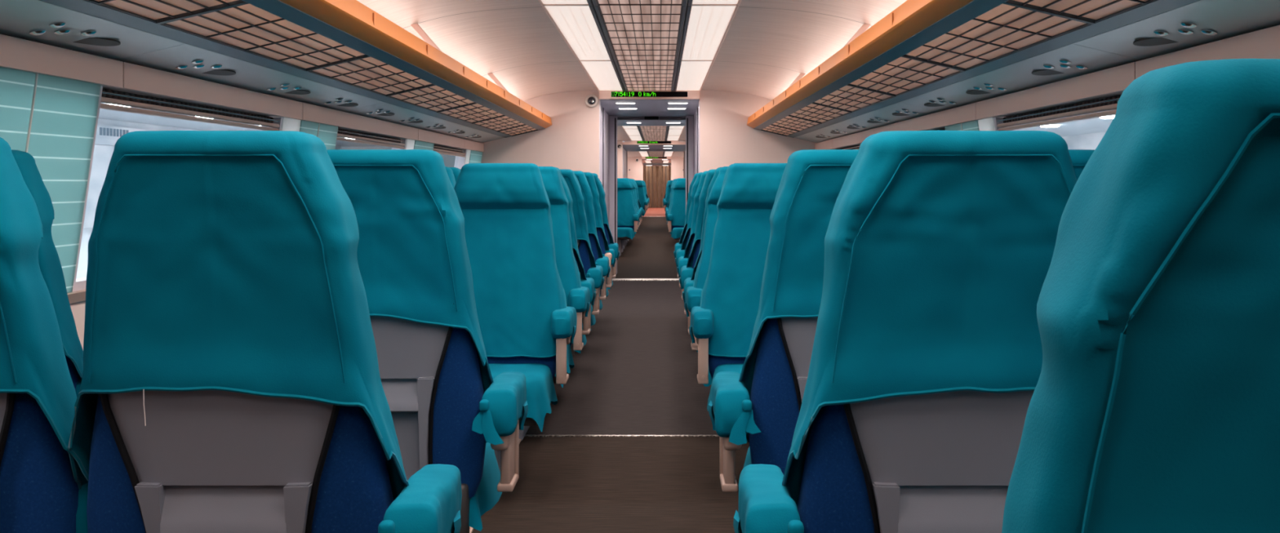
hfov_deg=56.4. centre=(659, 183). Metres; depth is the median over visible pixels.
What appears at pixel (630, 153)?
ceiling
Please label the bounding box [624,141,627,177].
wall
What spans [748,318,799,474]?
cushion
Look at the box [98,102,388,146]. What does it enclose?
ceiling
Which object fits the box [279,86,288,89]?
reading lamp
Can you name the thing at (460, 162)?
window
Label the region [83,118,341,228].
wall
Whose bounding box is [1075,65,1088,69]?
reading lamp
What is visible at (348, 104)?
speaker grille
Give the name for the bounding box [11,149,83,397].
seat
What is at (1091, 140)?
sky
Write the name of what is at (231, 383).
seat
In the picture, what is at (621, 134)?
ceiling
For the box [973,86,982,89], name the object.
reading lamp
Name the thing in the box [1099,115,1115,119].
lamp
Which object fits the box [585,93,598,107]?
dome camera
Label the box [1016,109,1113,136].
ceiling
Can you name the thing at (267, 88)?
reading lamp
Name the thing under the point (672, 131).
recessed light
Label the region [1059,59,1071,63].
reading lamp
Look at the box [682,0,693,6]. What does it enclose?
rail
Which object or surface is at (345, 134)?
roller blind
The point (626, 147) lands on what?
ceiling
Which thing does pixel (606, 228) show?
cushion
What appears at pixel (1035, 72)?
speaker grille
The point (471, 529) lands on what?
track
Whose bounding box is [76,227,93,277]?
platform
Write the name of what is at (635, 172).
wall
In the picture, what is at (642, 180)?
seat
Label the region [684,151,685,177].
wall
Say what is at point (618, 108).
recessed light
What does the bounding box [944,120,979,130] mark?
glass panel
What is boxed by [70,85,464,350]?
wall
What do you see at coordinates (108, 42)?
speaker grille
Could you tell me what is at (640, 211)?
seat
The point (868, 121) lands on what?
speaker grille
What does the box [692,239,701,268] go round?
cushion
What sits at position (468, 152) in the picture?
trim
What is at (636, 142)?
display sign
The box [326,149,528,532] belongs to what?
seat
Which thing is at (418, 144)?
glass panel
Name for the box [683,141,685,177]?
wall
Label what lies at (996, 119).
window
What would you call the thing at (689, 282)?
seat
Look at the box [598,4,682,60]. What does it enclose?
grille
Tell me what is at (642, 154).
recessed light
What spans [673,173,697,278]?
seat
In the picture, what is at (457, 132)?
speaker grille
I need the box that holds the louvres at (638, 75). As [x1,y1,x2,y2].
[617,60,675,90]
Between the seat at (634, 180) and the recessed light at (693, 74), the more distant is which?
the seat at (634, 180)
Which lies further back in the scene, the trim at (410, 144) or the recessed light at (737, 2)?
the trim at (410, 144)
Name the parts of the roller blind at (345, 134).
roller rod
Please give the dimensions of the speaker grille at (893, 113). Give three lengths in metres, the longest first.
0.220 x 0.060 x 0.005 m
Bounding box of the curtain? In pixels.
[643,165,671,207]
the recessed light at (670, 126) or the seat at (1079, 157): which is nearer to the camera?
the seat at (1079, 157)
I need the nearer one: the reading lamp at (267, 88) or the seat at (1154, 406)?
the seat at (1154, 406)
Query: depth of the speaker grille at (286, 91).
5.60 m
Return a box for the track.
[469,439,521,532]
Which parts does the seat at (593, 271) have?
seat, armrest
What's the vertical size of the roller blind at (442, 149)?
0.070 m
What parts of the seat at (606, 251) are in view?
armrest, armrest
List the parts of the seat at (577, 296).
seat, armrest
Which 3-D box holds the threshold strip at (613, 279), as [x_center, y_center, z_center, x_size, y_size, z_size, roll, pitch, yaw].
[-0.100,1.177,14.210,1.600,0.066,0.220,0,0,0]
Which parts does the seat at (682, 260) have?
armrest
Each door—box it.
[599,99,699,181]
[602,107,697,189]
[608,115,693,274]
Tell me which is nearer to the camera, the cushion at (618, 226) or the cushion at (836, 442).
the cushion at (836, 442)
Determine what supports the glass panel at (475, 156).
attached to the wall at (104, 86)
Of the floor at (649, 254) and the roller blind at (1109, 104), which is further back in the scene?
the floor at (649, 254)
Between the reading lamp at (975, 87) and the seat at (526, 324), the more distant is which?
the reading lamp at (975, 87)
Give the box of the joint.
[617,116,685,119]
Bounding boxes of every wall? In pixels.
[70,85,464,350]
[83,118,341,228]
[480,89,815,177]
[600,105,608,223]
[617,140,622,177]
[622,141,626,177]
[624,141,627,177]
[627,155,683,180]
[643,163,671,166]
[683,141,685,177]
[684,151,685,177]
[693,106,698,174]
[832,91,1123,149]
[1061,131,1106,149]
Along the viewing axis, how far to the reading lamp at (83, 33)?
3.46 m
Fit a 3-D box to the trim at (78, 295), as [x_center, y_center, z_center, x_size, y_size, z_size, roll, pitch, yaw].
[-1.910,0.367,5.400,0.105,0.035,13.400,0,0,0]
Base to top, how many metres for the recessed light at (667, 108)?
0.012 m
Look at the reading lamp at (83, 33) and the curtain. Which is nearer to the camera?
the reading lamp at (83, 33)
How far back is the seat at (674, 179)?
23.40 m
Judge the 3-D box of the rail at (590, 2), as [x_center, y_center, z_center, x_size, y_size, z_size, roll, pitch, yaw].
[-0.346,-0.939,4.840,0.049,0.022,2.840,0,0,0]
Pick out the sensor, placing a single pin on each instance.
(645, 117)
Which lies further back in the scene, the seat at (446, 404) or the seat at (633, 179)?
the seat at (633, 179)
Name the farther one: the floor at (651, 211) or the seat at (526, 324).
the floor at (651, 211)
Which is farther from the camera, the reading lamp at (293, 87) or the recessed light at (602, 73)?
the recessed light at (602, 73)
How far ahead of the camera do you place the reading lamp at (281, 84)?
5.28 m
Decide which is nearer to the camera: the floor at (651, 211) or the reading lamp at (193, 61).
the reading lamp at (193, 61)
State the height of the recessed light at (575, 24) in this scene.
0.018 m
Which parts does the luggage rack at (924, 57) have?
service panel, rail, service panel, service panel, service panel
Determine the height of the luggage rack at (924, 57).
0.456 m
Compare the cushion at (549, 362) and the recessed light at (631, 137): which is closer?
the cushion at (549, 362)
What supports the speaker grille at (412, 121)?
attached to the luggage rack at (344, 55)
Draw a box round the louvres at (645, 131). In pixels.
[640,128,666,135]
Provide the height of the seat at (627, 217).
1.231 m
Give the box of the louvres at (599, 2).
[596,0,682,4]
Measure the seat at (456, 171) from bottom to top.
1.231 m
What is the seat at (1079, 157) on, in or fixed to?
on the floor at (564, 484)
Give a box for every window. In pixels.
[72,85,283,291]
[336,131,406,149]
[453,149,466,168]
[993,117,1016,130]
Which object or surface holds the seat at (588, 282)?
on the floor at (564, 484)
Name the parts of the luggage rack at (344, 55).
service panel, service panel, service panel, rail, service panel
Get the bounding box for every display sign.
[599,89,699,99]
[622,140,685,144]
[641,156,671,159]
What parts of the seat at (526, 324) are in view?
seat, frame, armrest, armrest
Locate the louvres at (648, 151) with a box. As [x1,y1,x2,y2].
[648,151,663,152]
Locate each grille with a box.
[72,37,120,46]
[201,69,235,75]
[284,89,311,94]
[337,102,358,106]
[377,112,394,115]
[408,120,422,123]
[432,126,445,128]
[453,131,465,133]
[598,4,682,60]
[846,126,859,128]
[866,120,881,123]
[892,112,909,115]
[924,102,943,106]
[965,89,991,94]
[1031,69,1064,75]
[1133,37,1178,46]
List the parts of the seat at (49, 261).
armrest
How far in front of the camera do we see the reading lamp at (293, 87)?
5.45 m
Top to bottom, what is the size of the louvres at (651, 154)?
0.010 m
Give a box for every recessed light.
[537,0,588,5]
[542,4,610,61]
[578,60,624,90]
[614,102,635,103]
[617,107,637,109]
[621,125,637,128]
[623,128,639,135]
[627,135,642,140]
[639,152,648,156]
[664,152,672,156]
[666,102,688,103]
[666,107,686,109]
[666,135,680,140]
[667,125,684,128]
[667,128,683,135]
[675,60,714,90]
[681,4,738,61]
[687,0,742,5]
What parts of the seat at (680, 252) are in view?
armrest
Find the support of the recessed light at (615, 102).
in the ceiling at (646, 108)
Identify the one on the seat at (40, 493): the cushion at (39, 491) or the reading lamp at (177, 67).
the cushion at (39, 491)
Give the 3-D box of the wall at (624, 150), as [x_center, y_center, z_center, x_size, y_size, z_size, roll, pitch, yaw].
[-0.920,0.050,29.100,0.080,2.200,5.400,0,0,0]
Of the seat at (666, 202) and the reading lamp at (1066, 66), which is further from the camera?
the seat at (666, 202)
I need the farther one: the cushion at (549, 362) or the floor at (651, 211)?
the floor at (651, 211)
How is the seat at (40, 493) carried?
on the floor at (564, 484)
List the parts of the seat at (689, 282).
armrest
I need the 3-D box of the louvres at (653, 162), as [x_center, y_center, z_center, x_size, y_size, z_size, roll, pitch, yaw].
[-0.100,-0.941,52.955,0.440,0.010,5.890,0,0,0]
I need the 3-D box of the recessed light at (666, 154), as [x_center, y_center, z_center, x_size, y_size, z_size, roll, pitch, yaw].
[0.285,-0.941,39.425,0.272,0.018,5.030,0,0,0]
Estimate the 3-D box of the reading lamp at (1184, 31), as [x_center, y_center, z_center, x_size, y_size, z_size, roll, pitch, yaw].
[1.490,-0.427,3.380,0.042,0.009,0.042,13,0,0]
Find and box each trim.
[0,33,484,151]
[66,288,85,303]
[281,117,301,131]
[404,138,414,149]
[464,149,471,164]
[814,24,1279,149]
[977,117,995,130]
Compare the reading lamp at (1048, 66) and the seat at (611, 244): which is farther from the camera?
the seat at (611, 244)
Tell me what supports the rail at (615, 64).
attached to the ceiling at (766, 45)
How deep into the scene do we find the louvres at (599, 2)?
6.19 m
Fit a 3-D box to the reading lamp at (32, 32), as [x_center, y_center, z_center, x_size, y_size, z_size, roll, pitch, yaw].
[-1.729,-0.418,3.320,0.042,0.009,0.042,-13,0,0]
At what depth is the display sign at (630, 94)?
12.04 m
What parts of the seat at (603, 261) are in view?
seat, armrest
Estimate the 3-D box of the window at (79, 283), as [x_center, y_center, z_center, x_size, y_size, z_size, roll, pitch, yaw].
[-1.891,0.018,4.770,0.182,0.664,1.880,0,0,0]
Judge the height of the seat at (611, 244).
1.231 m
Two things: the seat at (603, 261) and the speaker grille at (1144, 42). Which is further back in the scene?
the seat at (603, 261)
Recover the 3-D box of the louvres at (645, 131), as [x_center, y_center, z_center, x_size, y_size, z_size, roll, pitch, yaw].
[-0.100,-0.941,21.980,0.440,0.010,2.840,0,0,0]
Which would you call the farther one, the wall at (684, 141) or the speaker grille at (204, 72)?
the wall at (684, 141)
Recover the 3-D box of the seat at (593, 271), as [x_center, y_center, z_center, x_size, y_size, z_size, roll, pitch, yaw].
[-0.628,0.534,7.191,0.611,1.231,0.654,0,0,0]
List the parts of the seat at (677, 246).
armrest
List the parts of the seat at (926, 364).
armrest, edge trim, rail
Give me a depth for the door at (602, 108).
13.35 m
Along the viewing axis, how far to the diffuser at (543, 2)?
6.18 m
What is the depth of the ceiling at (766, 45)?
7.49 m
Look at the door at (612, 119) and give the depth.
15.00 m
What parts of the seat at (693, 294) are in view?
armrest, seat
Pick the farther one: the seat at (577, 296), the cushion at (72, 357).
the seat at (577, 296)
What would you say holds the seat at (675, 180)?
on the floor at (649, 254)
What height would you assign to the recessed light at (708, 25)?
0.018 m
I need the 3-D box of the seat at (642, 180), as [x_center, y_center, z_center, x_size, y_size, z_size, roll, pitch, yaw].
[-0.625,0.534,38.242,0.596,1.231,0.637,0,0,0]
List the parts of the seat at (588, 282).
frame, seat, armrest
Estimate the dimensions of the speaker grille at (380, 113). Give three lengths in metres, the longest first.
0.220 x 0.060 x 0.005 m
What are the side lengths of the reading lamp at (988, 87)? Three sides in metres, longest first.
0.042 x 0.042 x 0.009 m
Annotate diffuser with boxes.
[541,0,587,4]
[692,0,738,4]
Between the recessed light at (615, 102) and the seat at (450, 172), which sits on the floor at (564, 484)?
the seat at (450, 172)
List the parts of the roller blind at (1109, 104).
roller rod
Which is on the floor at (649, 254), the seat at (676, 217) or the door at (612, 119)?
the seat at (676, 217)
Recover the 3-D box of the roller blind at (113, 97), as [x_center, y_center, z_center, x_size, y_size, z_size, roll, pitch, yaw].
[-1.837,-0.279,4.770,0.065,0.070,1.820,0,0,0]
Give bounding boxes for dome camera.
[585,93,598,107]
[617,143,622,149]
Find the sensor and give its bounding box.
[644,116,658,119]
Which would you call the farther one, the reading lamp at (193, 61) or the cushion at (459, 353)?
the reading lamp at (193, 61)
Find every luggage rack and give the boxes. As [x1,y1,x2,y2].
[0,0,551,142]
[746,0,1279,142]
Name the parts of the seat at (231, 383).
rail, edge trim, rail, armrest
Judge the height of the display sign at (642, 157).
0.098 m
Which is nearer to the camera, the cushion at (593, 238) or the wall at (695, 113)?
the cushion at (593, 238)
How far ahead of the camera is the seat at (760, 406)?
2.89 m
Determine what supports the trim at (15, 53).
attached to the wall at (104, 86)
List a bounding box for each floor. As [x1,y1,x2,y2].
[471,280,749,532]
[615,216,679,278]
[641,207,665,216]
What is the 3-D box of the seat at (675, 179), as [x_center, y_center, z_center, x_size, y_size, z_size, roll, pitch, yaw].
[0.416,0.534,21.959,0.598,1.231,0.638,0,0,0]
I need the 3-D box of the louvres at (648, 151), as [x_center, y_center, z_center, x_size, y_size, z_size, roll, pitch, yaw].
[-0.100,-0.941,34.410,0.440,0.010,4.980,0,0,0]
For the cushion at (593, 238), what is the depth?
7.89 m
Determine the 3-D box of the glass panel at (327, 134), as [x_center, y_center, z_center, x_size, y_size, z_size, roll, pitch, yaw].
[-1.842,0.017,6.320,0.108,0.666,0.680,0,0,0]
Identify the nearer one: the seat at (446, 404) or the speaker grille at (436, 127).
the seat at (446, 404)
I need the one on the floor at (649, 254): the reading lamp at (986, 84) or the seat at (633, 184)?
the seat at (633, 184)
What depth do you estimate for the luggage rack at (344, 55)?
4.53 m
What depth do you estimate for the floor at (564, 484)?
5.27 m
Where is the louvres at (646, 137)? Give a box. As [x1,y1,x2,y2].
[643,135,665,140]
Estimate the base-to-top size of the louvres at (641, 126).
0.010 m
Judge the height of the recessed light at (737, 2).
0.018 m
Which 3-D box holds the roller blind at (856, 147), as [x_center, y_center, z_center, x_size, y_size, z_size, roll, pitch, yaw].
[1.637,-0.279,10.325,0.065,0.070,1.590,0,0,0]
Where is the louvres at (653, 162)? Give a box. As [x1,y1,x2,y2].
[651,160,662,163]
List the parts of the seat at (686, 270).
armrest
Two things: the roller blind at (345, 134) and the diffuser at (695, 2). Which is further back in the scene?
the roller blind at (345, 134)
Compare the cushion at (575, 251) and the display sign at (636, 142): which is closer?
the cushion at (575, 251)
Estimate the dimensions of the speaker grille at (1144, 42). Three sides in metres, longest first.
0.220 x 0.060 x 0.005 m
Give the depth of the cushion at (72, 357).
2.98 m
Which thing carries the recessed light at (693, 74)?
in the ceiling at (766, 45)
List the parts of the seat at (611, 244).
armrest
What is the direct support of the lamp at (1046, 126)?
attached to the ceiling at (1095, 125)
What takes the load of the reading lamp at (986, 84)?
attached to the luggage rack at (924, 57)
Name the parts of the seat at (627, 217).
frame, seat, armrest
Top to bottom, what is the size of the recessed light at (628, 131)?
0.018 m
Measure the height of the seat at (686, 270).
1.231 m
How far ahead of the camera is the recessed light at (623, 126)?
19.89 m
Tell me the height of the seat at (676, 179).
1.231 m
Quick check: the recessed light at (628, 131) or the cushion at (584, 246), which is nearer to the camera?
the cushion at (584, 246)
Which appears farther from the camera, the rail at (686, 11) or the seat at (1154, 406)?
the rail at (686, 11)
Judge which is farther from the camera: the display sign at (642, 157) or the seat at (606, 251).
the display sign at (642, 157)
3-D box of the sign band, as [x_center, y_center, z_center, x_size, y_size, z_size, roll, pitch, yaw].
[-15.945,-1.380,31.000,0.090,0.560,18.000,0,0,0]
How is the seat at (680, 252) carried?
on the floor at (564, 484)
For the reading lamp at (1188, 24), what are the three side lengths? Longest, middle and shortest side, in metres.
0.042 x 0.042 x 0.009 m
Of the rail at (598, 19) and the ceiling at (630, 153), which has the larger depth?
the ceiling at (630, 153)
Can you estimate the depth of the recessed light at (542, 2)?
6.18 m
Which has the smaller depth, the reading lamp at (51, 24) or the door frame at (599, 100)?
the reading lamp at (51, 24)
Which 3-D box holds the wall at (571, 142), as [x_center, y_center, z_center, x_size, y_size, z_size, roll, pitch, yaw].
[-0.100,-0.025,12.150,3.800,2.350,0.100,0,0,0]
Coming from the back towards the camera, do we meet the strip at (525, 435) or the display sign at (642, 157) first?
the display sign at (642, 157)
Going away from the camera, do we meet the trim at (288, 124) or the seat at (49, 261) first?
the seat at (49, 261)
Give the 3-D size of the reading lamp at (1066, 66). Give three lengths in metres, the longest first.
0.042 x 0.042 x 0.009 m
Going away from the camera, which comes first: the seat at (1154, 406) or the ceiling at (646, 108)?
the seat at (1154, 406)
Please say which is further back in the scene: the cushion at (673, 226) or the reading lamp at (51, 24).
the cushion at (673, 226)
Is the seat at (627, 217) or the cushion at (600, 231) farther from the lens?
the seat at (627, 217)
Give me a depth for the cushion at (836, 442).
1.91 m
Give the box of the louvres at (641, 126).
[640,125,666,128]
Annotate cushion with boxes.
[0,393,79,532]
[63,351,79,391]
[86,393,393,532]
[432,327,485,497]
[486,355,555,380]
[572,248,578,269]
[578,240,591,308]
[589,233,598,261]
[596,227,605,254]
[603,223,609,244]
[617,225,634,231]
[671,225,684,231]
[685,228,690,247]
[688,233,694,257]
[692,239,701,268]
[708,354,746,379]
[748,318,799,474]
[797,404,874,532]
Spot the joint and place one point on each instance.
(618, 117)
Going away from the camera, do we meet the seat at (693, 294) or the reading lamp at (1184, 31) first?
the reading lamp at (1184, 31)
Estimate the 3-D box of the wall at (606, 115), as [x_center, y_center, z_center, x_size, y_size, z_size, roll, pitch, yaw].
[-0.675,0.050,14.900,0.080,2.200,5.400,0,0,0]
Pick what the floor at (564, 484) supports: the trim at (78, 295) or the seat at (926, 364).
the seat at (926, 364)
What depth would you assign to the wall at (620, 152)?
26.30 m
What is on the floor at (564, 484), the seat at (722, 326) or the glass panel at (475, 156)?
the seat at (722, 326)
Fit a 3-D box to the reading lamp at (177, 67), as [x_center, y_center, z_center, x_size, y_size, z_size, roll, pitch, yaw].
[-1.729,-0.418,4.320,0.042,0.009,0.042,-13,0,0]
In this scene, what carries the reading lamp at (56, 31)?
attached to the luggage rack at (344, 55)
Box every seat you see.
[0,137,89,532]
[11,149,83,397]
[67,130,462,532]
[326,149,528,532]
[444,166,456,187]
[449,167,461,182]
[453,163,577,471]
[519,166,590,440]
[555,167,595,356]
[560,168,604,331]
[573,170,610,310]
[583,172,615,300]
[592,173,619,289]
[617,177,639,256]
[621,178,639,252]
[622,178,640,248]
[624,178,641,246]
[627,178,642,241]
[634,179,643,221]
[635,180,647,216]
[641,180,648,212]
[642,180,648,210]
[663,180,672,211]
[665,178,675,218]
[665,178,679,240]
[666,177,685,239]
[666,178,677,234]
[666,180,675,229]
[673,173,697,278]
[675,172,702,287]
[676,170,707,299]
[679,168,715,315]
[681,167,721,352]
[684,166,728,386]
[688,163,786,431]
[708,149,858,492]
[733,130,1077,532]
[1001,58,1279,532]
[1068,149,1094,180]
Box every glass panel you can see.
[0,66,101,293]
[299,120,337,149]
[413,140,434,151]
[469,150,482,163]
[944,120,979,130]
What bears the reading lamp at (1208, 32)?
attached to the luggage rack at (924, 57)
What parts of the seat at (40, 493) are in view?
edge trim, armrest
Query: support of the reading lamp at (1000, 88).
attached to the luggage rack at (924, 57)
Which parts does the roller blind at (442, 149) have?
roller rod, rail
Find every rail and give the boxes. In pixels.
[586,0,598,6]
[588,4,617,61]
[610,61,627,91]
[671,61,681,91]
[675,4,691,61]
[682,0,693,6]
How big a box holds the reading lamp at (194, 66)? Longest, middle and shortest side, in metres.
0.042 x 0.042 x 0.009 m
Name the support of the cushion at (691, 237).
on the seat at (682, 260)
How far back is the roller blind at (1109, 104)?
4.77 m
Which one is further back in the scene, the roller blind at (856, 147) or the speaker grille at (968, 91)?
the roller blind at (856, 147)
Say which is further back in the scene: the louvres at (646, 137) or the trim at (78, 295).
the louvres at (646, 137)
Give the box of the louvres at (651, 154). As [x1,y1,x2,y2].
[648,152,662,156]
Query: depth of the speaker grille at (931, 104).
6.50 m
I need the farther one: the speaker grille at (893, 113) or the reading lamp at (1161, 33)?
the speaker grille at (893, 113)
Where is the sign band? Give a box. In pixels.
[94,124,151,145]
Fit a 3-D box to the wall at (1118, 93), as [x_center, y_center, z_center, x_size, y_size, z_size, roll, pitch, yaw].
[1.650,-0.444,5.400,0.100,0.252,13.400,0,0,0]
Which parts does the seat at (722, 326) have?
armrest, seat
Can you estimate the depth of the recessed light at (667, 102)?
12.51 m
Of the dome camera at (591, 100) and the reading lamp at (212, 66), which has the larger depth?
the dome camera at (591, 100)
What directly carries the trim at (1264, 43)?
attached to the wall at (1118, 93)
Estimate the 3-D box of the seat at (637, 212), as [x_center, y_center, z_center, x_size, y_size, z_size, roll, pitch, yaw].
[-0.625,0.534,20.009,0.596,1.231,0.638,0,0,0]
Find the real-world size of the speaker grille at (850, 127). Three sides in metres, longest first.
0.220 x 0.060 x 0.005 m
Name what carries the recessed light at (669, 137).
in the ceiling at (621, 134)
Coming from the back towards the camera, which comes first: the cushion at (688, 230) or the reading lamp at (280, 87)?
the cushion at (688, 230)
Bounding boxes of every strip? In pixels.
[524,435,719,436]
[612,278,679,280]
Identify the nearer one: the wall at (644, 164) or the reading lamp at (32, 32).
the reading lamp at (32, 32)
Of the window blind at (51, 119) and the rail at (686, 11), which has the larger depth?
the rail at (686, 11)
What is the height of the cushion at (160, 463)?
0.870 m
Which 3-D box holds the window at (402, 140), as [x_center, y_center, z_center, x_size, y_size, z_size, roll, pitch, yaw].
[-1.891,0.018,7.580,0.182,0.664,1.840,0,0,0]
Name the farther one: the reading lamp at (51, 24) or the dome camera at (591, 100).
the dome camera at (591, 100)
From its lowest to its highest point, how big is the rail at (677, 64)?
0.022 m
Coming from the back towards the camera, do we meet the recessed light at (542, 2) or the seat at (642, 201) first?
the seat at (642, 201)
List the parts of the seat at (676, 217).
armrest, seat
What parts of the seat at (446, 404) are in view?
rail, edge trim, frame, seat, armrest, armrest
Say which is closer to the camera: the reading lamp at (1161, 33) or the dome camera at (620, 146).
the reading lamp at (1161, 33)
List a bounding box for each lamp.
[29,29,45,35]
[48,22,65,27]
[53,28,70,34]
[80,30,96,35]
[175,65,187,69]
[191,59,204,63]
[192,64,204,68]
[210,64,222,68]
[266,87,275,90]
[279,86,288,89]
[280,83,289,86]
[292,86,302,89]
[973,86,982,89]
[983,83,993,86]
[985,86,995,89]
[997,87,1007,90]
[1040,124,1059,127]
[1043,64,1054,68]
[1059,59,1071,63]
[1059,64,1071,68]
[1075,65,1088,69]
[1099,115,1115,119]
[1153,30,1168,35]
[1177,28,1193,34]
[1180,22,1196,27]
[1200,29,1217,35]
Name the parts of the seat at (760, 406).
armrest, armrest, seat, edge trim, rail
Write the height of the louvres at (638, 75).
0.010 m
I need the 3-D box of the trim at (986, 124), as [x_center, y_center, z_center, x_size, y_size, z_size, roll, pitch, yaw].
[1.667,0.017,5.845,0.142,0.666,0.270,0,0,0]
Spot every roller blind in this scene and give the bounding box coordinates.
[99,88,279,130]
[336,128,404,148]
[433,144,465,156]
[838,145,859,149]
[996,94,1120,130]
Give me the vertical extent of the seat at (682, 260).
1.231 m
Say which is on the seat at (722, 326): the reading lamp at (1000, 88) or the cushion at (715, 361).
the cushion at (715, 361)
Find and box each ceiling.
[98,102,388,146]
[356,0,906,101]
[600,99,698,125]
[617,125,685,141]
[622,144,685,151]
[627,151,683,157]
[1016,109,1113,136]

